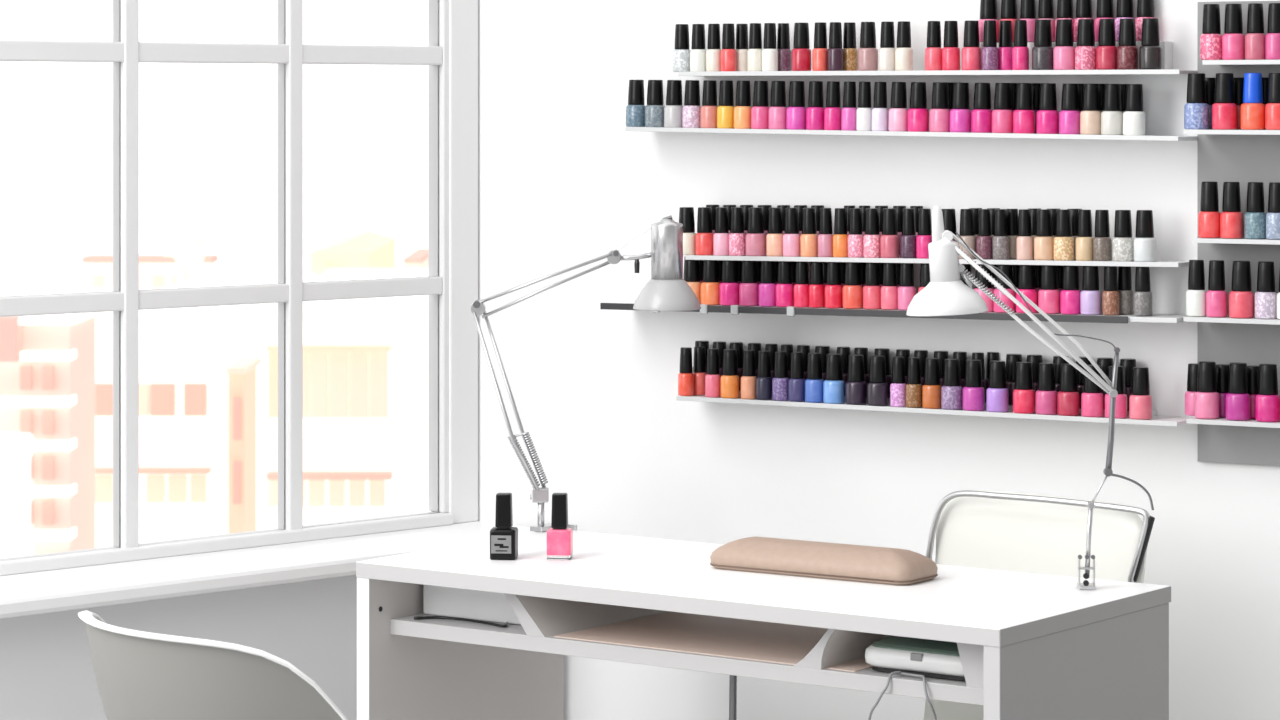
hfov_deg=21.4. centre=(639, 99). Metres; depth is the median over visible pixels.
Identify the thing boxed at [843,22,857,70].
bottle
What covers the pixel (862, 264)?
bottle
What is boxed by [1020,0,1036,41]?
bottle
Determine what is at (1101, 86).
bottle
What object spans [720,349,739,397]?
bottle
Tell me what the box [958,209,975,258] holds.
bottle
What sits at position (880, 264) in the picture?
bottle
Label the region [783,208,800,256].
bottle
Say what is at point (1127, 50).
bottle
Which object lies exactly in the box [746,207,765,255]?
bottle
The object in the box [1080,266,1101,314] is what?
bottle
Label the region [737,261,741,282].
bottle
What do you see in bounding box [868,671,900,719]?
lead
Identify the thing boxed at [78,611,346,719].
armchair
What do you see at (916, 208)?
bottle
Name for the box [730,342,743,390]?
bottle
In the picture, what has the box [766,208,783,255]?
bottle
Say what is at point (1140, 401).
bottle
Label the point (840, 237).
bottle
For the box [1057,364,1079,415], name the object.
bottle
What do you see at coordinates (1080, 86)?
bottle
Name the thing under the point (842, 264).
bottle
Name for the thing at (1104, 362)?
bottle
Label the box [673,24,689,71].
bottle
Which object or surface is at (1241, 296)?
bottle
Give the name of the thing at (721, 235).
bottle
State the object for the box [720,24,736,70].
bottle
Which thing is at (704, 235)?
bottle
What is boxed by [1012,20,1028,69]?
bottle
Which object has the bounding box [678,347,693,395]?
bottle
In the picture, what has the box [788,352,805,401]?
bottle
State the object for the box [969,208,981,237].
bottle
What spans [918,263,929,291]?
bottle
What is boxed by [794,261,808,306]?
bottle
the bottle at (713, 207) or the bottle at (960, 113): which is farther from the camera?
the bottle at (713, 207)
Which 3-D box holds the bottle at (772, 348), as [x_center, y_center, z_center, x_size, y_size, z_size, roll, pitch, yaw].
[0.219,0.446,5.622,0.029,0.080,0.029,0,0,37]
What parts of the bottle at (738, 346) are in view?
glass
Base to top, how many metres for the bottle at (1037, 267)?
0.080 m
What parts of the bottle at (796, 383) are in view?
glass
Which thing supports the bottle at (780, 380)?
on the shelf at (1157, 420)
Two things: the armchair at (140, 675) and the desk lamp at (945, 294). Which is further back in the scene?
the desk lamp at (945, 294)
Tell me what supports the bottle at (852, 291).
on the shelf at (622, 305)
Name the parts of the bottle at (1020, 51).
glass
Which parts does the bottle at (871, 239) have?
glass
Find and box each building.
[0,312,103,557]
[96,274,314,547]
[226,357,261,533]
[250,269,430,529]
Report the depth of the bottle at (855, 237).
5.49 m
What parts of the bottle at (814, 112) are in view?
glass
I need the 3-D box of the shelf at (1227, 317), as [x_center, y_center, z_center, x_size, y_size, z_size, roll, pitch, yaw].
[0.989,0.336,5.142,0.307,0.006,0.088,0,0,30]
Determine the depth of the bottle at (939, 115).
5.41 m
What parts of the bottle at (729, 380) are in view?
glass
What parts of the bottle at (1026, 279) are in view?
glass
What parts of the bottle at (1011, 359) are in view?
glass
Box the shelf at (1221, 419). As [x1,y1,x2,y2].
[1190,417,1279,422]
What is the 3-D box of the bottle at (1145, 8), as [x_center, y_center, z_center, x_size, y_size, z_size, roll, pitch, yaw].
[0.793,-0.132,5.300,0.034,0.080,0.034,0,0,23]
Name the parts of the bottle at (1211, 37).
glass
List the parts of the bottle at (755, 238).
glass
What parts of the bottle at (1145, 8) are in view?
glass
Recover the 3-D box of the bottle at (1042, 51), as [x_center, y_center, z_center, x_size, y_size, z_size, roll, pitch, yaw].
[0.636,-0.087,5.335,0.035,0.080,0.035,0,0,29]
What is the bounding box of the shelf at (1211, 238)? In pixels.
[1211,238,1279,239]
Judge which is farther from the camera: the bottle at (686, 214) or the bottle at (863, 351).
the bottle at (686, 214)
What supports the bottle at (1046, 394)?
on the shelf at (1157, 420)
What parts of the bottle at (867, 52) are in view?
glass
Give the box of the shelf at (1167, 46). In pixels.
[678,41,1196,75]
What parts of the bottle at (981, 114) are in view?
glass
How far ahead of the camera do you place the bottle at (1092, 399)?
5.27 m
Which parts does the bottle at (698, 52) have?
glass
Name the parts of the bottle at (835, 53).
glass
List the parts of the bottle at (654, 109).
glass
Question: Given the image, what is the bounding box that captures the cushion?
[710,537,937,584]
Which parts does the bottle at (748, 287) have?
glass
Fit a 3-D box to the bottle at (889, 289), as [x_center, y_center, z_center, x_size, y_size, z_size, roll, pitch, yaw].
[0.404,0.298,5.464,0.030,0.080,0.030,-1,0,39]
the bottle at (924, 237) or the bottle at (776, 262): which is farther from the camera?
the bottle at (776, 262)
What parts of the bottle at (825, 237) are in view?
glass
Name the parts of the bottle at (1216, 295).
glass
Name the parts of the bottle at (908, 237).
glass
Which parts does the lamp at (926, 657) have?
lid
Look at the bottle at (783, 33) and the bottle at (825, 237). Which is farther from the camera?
the bottle at (783, 33)
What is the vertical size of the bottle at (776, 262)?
0.080 m
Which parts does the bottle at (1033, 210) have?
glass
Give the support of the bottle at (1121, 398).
on the shelf at (1157, 420)
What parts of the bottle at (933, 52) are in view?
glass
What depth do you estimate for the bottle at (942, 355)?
5.46 m
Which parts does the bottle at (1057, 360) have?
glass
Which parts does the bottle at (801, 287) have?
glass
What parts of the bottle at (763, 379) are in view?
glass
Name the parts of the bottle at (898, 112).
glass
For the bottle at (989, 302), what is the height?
0.080 m
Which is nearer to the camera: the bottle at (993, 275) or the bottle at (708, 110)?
the bottle at (993, 275)
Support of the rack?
attached to the wall at (563, 184)
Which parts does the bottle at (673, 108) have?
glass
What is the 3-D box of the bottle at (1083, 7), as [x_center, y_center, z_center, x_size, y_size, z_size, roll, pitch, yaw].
[0.703,-0.132,5.352,0.032,0.080,0.032,0,0,21]
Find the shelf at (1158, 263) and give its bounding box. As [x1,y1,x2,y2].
[685,255,1188,266]
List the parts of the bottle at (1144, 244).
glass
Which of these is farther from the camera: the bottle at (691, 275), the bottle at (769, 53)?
the bottle at (691, 275)
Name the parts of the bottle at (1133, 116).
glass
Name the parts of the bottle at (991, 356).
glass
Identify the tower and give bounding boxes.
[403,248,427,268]
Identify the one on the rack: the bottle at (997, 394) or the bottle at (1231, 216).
the bottle at (1231, 216)
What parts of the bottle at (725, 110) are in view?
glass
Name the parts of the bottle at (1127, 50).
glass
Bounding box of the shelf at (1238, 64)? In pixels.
[1238,64,1279,64]
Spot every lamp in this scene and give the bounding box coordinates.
[470,215,700,531]
[865,635,965,680]
[906,206,1153,589]
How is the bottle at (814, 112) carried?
on the shelf at (637, 129)
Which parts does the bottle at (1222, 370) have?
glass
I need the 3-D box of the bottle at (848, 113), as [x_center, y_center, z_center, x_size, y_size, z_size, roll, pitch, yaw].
[0.341,0.010,5.503,0.027,0.080,0.027,1,0,32]
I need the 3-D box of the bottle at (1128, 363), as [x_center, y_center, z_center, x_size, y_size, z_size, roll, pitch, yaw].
[0.766,0.446,5.305,0.035,0.080,0.035,0,0,29]
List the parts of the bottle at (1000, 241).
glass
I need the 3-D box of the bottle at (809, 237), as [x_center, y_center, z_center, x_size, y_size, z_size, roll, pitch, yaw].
[0.278,0.217,5.542,0.030,0.080,0.030,-1,0,25]
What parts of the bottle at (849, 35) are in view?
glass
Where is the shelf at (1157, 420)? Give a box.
[676,391,1194,426]
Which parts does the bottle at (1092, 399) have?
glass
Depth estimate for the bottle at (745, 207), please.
5.64 m
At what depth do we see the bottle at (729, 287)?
5.60 m
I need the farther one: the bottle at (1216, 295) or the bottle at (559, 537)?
the bottle at (1216, 295)
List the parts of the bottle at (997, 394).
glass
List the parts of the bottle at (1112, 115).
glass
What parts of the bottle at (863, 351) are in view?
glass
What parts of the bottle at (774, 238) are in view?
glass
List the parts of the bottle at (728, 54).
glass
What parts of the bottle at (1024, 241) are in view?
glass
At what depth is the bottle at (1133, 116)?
5.24 m
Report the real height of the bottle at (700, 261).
0.080 m
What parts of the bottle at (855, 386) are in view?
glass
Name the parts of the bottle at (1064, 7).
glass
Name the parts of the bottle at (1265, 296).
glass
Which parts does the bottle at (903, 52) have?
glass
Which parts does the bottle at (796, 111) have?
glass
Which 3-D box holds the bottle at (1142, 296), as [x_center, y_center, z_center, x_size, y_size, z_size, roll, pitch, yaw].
[0.780,0.294,5.246,0.030,0.080,0.030,-1,0,25]
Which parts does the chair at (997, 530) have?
leg, backrest, frame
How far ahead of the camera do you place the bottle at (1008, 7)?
5.41 m
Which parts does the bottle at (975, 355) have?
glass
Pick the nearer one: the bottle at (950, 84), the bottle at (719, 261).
the bottle at (950, 84)
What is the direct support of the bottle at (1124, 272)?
on the shelf at (622, 305)
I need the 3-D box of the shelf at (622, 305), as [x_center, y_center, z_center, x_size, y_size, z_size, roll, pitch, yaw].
[0.403,0.343,5.483,1.026,0.016,0.109,-1,0,30]
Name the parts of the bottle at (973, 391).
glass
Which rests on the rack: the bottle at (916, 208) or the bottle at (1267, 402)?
the bottle at (1267, 402)
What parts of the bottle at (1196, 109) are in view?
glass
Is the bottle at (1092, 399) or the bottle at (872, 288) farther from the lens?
the bottle at (872, 288)
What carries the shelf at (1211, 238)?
attached to the rack
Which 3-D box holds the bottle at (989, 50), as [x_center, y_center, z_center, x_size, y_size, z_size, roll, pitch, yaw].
[0.557,-0.087,5.380,0.027,0.080,0.027,0,0,30]
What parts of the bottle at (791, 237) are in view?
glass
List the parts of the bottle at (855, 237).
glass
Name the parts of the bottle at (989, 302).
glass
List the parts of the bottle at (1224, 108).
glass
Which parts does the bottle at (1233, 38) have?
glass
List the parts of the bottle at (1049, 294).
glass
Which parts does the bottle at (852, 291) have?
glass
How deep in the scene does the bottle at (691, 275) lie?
5.64 m
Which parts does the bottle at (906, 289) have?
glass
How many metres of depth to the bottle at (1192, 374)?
5.23 m
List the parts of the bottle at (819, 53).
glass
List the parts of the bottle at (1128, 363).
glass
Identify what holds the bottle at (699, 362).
on the shelf at (1157, 420)
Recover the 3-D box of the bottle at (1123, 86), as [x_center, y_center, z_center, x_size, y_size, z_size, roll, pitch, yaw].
[0.759,0.015,5.312,0.035,0.080,0.035,1,0,23]
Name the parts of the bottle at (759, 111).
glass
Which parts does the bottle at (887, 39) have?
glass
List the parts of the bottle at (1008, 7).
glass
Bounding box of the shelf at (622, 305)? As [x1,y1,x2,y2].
[600,300,1188,322]
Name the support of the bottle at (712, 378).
on the shelf at (1157, 420)
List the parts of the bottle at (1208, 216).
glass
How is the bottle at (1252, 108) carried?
on the rack
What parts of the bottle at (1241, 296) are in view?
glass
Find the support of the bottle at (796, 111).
on the shelf at (637, 129)
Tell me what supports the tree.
on the ground
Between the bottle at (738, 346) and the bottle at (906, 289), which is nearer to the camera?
the bottle at (906, 289)
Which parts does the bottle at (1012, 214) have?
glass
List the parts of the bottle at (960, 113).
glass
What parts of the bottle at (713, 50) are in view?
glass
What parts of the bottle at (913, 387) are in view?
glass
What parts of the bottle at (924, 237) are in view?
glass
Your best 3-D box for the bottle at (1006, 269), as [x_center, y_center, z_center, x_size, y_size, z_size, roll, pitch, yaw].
[0.578,0.296,5.363,0.035,0.080,0.035,-1,0,29]
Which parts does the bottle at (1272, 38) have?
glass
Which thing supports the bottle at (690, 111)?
on the shelf at (637, 129)
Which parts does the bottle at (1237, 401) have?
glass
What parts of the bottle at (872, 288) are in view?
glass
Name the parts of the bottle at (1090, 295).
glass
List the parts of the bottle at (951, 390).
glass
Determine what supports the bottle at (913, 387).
on the shelf at (1157, 420)
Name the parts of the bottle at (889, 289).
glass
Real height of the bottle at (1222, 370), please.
0.080 m
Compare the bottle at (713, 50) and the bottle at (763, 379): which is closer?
the bottle at (763, 379)
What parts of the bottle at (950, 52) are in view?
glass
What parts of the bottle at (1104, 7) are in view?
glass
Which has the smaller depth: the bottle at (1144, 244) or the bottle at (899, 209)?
the bottle at (1144, 244)
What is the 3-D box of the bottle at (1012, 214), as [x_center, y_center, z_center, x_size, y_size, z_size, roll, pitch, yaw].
[0.594,0.213,5.390,0.027,0.080,0.027,-1,0,24]
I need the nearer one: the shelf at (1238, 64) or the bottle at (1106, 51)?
the shelf at (1238, 64)
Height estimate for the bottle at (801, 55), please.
0.080 m
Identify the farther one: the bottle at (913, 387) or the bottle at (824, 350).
the bottle at (824, 350)
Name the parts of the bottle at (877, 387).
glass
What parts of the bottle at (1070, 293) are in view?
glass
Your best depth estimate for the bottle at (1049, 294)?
5.31 m
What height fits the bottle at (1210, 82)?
0.080 m
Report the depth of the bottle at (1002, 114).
5.36 m
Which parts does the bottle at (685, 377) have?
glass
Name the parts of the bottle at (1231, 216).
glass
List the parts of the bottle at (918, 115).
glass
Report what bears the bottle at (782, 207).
on the shelf at (1158, 263)
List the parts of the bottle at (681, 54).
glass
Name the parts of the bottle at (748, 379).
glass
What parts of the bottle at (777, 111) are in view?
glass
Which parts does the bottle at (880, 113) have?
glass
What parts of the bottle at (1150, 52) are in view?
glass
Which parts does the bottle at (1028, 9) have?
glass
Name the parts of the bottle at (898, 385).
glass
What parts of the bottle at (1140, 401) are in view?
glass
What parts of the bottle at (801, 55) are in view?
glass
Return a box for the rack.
[1183,1,1279,465]
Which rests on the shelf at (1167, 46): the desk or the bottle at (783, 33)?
the bottle at (783, 33)
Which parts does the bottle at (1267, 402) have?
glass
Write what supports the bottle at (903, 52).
on the shelf at (1167, 46)
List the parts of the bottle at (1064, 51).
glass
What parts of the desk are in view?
panel, panel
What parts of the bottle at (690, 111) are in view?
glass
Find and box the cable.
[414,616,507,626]
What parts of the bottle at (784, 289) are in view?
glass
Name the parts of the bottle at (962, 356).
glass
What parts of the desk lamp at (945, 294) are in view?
head stem, lamp shade, arm rod, arm rod, lamp cord, arm rod, post, arm, cable rod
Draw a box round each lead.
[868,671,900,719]
[899,672,936,719]
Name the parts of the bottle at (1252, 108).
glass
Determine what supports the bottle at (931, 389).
on the shelf at (1157, 420)
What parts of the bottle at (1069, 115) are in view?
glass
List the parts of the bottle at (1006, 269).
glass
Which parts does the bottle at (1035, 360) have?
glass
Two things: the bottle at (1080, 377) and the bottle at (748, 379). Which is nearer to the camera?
the bottle at (1080, 377)
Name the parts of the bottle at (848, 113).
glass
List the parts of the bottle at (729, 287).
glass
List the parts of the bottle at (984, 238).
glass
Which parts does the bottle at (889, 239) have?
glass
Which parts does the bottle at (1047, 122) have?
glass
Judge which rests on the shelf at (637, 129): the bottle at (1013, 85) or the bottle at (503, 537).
the bottle at (1013, 85)
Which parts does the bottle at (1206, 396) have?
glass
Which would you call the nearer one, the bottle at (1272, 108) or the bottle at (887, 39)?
the bottle at (1272, 108)
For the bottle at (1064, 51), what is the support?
on the shelf at (1167, 46)
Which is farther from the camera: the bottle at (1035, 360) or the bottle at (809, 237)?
the bottle at (809, 237)
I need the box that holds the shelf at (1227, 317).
[1189,315,1279,319]
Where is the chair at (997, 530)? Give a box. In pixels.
[729,490,1154,719]
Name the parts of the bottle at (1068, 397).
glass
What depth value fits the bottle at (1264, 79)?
5.17 m
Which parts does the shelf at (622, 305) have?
shelf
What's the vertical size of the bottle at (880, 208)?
0.080 m
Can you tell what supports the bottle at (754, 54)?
on the shelf at (1167, 46)
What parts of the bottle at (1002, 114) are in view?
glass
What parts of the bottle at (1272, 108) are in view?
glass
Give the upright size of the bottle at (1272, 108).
0.086 m
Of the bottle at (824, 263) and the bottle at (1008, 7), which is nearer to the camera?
the bottle at (1008, 7)
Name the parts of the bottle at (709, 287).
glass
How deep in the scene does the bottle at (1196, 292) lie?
5.19 m
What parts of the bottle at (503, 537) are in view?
label plate, glass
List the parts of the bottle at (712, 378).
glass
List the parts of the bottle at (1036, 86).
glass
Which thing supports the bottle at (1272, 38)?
on the rack
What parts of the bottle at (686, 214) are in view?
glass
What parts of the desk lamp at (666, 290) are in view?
arm rod, arm rod, post, arm rod, arm rod, lamp cord, thumb knob, lamp shade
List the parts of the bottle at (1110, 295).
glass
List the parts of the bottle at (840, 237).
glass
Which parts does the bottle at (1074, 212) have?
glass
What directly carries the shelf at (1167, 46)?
attached to the wall at (563, 184)
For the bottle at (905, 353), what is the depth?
5.49 m
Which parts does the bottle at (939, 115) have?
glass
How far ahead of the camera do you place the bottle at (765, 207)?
5.62 m
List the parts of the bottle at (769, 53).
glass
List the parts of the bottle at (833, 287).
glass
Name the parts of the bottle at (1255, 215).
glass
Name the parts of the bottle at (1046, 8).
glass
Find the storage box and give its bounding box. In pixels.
[423,585,520,624]
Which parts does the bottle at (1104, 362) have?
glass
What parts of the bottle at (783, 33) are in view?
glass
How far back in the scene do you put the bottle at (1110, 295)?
5.26 m
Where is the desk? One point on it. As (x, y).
(1032, 646)
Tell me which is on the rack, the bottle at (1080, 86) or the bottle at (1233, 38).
the bottle at (1233, 38)
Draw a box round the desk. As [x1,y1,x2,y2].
[356,530,1170,719]
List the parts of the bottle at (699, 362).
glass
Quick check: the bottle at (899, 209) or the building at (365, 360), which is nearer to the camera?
the bottle at (899, 209)
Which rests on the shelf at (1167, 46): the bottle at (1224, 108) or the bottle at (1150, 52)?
the bottle at (1150, 52)
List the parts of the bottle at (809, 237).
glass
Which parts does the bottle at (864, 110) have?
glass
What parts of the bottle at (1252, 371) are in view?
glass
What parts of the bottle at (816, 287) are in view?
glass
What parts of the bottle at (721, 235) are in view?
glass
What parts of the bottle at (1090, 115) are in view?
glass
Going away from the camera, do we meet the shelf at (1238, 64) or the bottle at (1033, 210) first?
the shelf at (1238, 64)
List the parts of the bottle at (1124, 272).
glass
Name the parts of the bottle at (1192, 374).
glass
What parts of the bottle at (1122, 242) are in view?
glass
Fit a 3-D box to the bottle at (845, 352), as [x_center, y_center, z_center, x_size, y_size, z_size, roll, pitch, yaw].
[0.335,0.446,5.555,0.032,0.080,0.032,0,0,25]
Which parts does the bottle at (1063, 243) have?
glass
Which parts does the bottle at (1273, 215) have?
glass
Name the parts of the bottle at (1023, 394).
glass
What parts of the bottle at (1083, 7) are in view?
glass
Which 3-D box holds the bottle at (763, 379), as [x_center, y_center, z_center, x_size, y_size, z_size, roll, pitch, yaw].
[0.204,0.454,5.573,0.028,0.080,0.028,0,0,31]
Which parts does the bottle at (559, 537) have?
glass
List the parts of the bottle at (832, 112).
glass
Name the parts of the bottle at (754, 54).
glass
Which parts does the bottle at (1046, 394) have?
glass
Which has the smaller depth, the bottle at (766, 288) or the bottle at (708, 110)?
the bottle at (766, 288)
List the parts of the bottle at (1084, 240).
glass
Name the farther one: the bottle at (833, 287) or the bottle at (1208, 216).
the bottle at (833, 287)
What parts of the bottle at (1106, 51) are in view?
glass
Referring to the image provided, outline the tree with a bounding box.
[152,214,214,283]
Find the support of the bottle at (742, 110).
on the shelf at (637, 129)
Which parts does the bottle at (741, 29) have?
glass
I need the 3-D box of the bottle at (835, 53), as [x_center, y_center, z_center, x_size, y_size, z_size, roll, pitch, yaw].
[0.319,-0.087,5.518,0.027,0.080,0.027,0,0,20]
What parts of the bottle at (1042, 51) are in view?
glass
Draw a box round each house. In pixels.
[82,255,217,315]
[309,230,396,277]
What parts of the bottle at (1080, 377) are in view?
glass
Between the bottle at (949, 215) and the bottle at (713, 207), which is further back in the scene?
the bottle at (713, 207)
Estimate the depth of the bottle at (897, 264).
5.50 m
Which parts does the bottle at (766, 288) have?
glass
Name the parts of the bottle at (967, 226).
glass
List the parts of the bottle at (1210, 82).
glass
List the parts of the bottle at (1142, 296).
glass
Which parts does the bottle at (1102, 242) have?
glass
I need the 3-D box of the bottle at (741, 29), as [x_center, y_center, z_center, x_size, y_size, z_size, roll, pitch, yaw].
[0.170,-0.087,5.632,0.027,0.080,0.027,0,0,32]
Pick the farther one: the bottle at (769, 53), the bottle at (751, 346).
the bottle at (751, 346)
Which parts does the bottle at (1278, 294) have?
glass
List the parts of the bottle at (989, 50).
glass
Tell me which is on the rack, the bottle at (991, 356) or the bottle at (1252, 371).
the bottle at (1252, 371)
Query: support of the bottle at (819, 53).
on the shelf at (1167, 46)
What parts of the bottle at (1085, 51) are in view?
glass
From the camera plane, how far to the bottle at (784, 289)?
5.55 m
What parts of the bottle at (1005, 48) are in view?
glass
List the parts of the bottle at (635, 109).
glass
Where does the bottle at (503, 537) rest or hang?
on the desk
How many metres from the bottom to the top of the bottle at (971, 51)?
0.080 m
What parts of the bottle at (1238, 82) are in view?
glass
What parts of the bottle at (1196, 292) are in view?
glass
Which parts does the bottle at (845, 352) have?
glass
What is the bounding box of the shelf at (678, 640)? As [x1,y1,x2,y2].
[390,611,983,705]
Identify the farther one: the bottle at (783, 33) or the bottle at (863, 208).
the bottle at (783, 33)
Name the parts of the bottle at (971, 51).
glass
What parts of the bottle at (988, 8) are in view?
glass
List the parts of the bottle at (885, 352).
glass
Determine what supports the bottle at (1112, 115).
on the shelf at (637, 129)
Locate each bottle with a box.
[490,493,517,559]
[547,493,572,559]
[626,80,644,126]
[645,80,664,126]
[664,80,682,127]
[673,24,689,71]
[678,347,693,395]
[679,207,695,254]
[682,80,700,127]
[683,257,701,303]
[690,24,705,71]
[692,341,708,372]
[693,347,706,394]
[695,207,712,254]
[699,260,702,281]
[700,80,717,127]
[700,260,719,304]
[705,348,720,396]
[706,24,720,70]
[706,205,718,233]
[713,207,728,255]
[713,341,726,375]
[717,80,733,128]
[718,260,721,282]
[719,260,739,304]
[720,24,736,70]
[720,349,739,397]
[723,205,735,233]
[729,207,745,255]
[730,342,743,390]
[733,81,751,128]
[736,24,747,70]
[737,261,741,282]
[739,261,758,305]
[740,205,752,233]
[741,350,755,398]
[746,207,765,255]
[747,23,762,70]
[748,343,761,376]
[751,81,768,128]
[756,351,771,399]
[757,261,760,283]
[758,205,771,235]
[758,261,775,305]
[762,23,777,70]
[765,344,777,378]
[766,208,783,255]
[768,81,786,128]
[772,351,788,400]
[774,261,777,283]
[775,261,793,306]
[777,23,791,70]
[777,205,789,233]
[781,344,792,378]
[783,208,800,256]
[786,81,805,129]
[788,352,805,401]
[791,23,811,70]
[791,261,795,284]
[794,205,806,234]
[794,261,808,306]
[797,345,809,378]
[800,208,817,256]
[805,353,823,402]
[806,81,824,129]
[809,262,824,307]
[811,205,823,234]
[812,22,827,70]
[815,346,829,380]
[818,208,832,256]
[823,262,826,284]
[823,353,844,403]
[824,81,841,129]
[825,262,842,307]
[827,22,843,70]
[833,208,847,256]
[836,347,850,382]
[840,262,844,285]
[841,81,856,130]
[842,262,862,308]
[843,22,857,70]
[844,205,854,234]
[845,354,866,404]
[848,208,863,257]
[854,347,868,382]
[856,82,871,130]
[858,22,877,70]
[859,205,869,234]
[860,262,864,285]
[863,208,880,257]
[863,262,880,308]
[867,355,887,405]
[871,82,888,130]
[874,348,891,397]
[875,206,887,234]
[879,22,894,70]
[879,263,882,286]
[880,208,899,257]
[881,263,897,308]
[888,82,907,130]
[890,356,906,406]
[893,206,905,245]
[895,21,912,70]
[896,263,899,286]
[896,349,909,383]
[898,263,915,309]
[900,208,915,257]
[906,357,921,407]
[907,82,928,131]
[910,206,922,235]
[914,350,927,386]
[916,209,931,258]
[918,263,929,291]
[922,358,941,408]
[925,21,941,69]
[929,82,949,131]
[933,351,948,385]
[941,209,957,241]
[941,359,962,409]
[942,21,959,69]
[948,82,953,109]
[950,82,970,132]
[953,351,966,386]
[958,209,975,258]
[960,264,972,288]
[962,20,980,69]
[963,360,983,410]
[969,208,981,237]
[971,83,992,132]
[972,352,985,402]
[973,264,993,311]
[976,209,992,258]
[978,0,998,42]
[982,20,997,69]
[985,352,998,390]
[986,361,1008,411]
[987,208,999,236]
[991,264,995,288]
[992,83,1012,132]
[992,209,1008,259]
[993,265,1015,311]
[998,20,1012,69]
[999,0,1017,41]
[1006,209,1017,258]
[1006,354,1021,404]
[1011,83,1016,111]
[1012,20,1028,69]
[1012,265,1018,310]
[1013,83,1034,133]
[1013,362,1034,413]
[1016,209,1032,259]
[1016,265,1037,312]
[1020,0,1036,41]
[1026,355,1042,392]
[1028,208,1040,258]
[1032,20,1053,69]
[1032,83,1040,132]
[1034,209,1053,259]
[1035,265,1040,290]
[1035,363,1057,414]
[1036,83,1058,133]
[1037,0,1054,41]
[1038,265,1059,313]
[1050,208,1058,236]
[1053,19,1074,69]
[1053,209,1073,260]
[1053,356,1068,391]
[1055,0,1073,41]
[1057,265,1062,291]
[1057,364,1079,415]
[1059,83,1080,133]
[1060,266,1080,313]
[1069,209,1081,258]
[1074,0,1092,41]
[1075,19,1096,69]
[1076,210,1092,260]
[1076,357,1091,407]
[1078,84,1083,110]
[1080,84,1100,134]
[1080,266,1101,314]
[1081,365,1103,416]
[1093,210,1111,260]
[1094,0,1114,41]
[1096,19,1116,69]
[1097,357,1112,409]
[1099,84,1104,111]
[1101,84,1122,134]
[1102,266,1119,314]
[1105,366,1126,417]
[1112,210,1133,261]
[1115,0,1134,40]
[1117,19,1137,69]
[1118,266,1132,313]
[1120,84,1126,111]
[1120,358,1135,410]
[1123,84,1144,134]
[1129,367,1151,419]
[1133,210,1155,261]
[1133,267,1152,315]
[1135,0,1153,40]
[1139,18,1161,69]
[1184,73,1208,128]
[1185,363,1197,415]
[1186,260,1206,315]
[1195,361,1218,418]
[1198,181,1219,237]
[1200,4,1221,59]
[1205,78,1214,128]
[1206,260,1226,316]
[1212,73,1236,129]
[1216,364,1228,416]
[1220,182,1242,237]
[1222,4,1244,59]
[1225,362,1250,419]
[1229,261,1253,317]
[1234,77,1243,128]
[1241,73,1264,129]
[1244,182,1265,238]
[1245,3,1265,59]
[1247,365,1258,418]
[1255,261,1276,318]
[1255,364,1279,421]
[1262,77,1267,104]
[1265,3,1279,59]
[1265,73,1279,129]
[1266,182,1279,238]
[1276,270,1279,318]
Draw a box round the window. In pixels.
[0,0,453,575]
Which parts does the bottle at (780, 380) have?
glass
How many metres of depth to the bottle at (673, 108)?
5.65 m
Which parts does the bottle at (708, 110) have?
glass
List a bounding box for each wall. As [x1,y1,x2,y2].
[0,575,356,719]
[478,0,1279,719]
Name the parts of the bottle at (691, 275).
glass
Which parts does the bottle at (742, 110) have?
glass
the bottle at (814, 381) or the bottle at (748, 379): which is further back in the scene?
the bottle at (748, 379)
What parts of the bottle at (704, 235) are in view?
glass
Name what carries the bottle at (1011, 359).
on the shelf at (1157, 420)
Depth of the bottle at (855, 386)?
5.48 m
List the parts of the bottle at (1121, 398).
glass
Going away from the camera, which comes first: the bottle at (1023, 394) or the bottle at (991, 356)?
the bottle at (1023, 394)
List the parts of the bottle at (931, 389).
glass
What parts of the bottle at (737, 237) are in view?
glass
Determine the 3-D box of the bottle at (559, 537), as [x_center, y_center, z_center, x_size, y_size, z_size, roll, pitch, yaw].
[-0.121,0.641,5.087,0.037,0.098,0.037,0,0,6]
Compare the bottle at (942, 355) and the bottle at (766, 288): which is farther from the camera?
the bottle at (766, 288)
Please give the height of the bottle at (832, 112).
0.080 m
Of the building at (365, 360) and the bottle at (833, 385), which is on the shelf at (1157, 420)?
the bottle at (833, 385)
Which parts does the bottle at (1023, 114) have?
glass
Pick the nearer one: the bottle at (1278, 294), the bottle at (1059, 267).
the bottle at (1278, 294)
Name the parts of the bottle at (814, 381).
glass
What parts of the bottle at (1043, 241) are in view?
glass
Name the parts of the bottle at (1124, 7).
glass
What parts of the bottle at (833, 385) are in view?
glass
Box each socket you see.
[651,219,682,279]
[928,239,959,281]
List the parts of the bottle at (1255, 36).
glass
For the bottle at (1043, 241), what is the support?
on the shelf at (1158, 263)
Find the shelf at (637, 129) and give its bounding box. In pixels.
[625,127,1196,140]

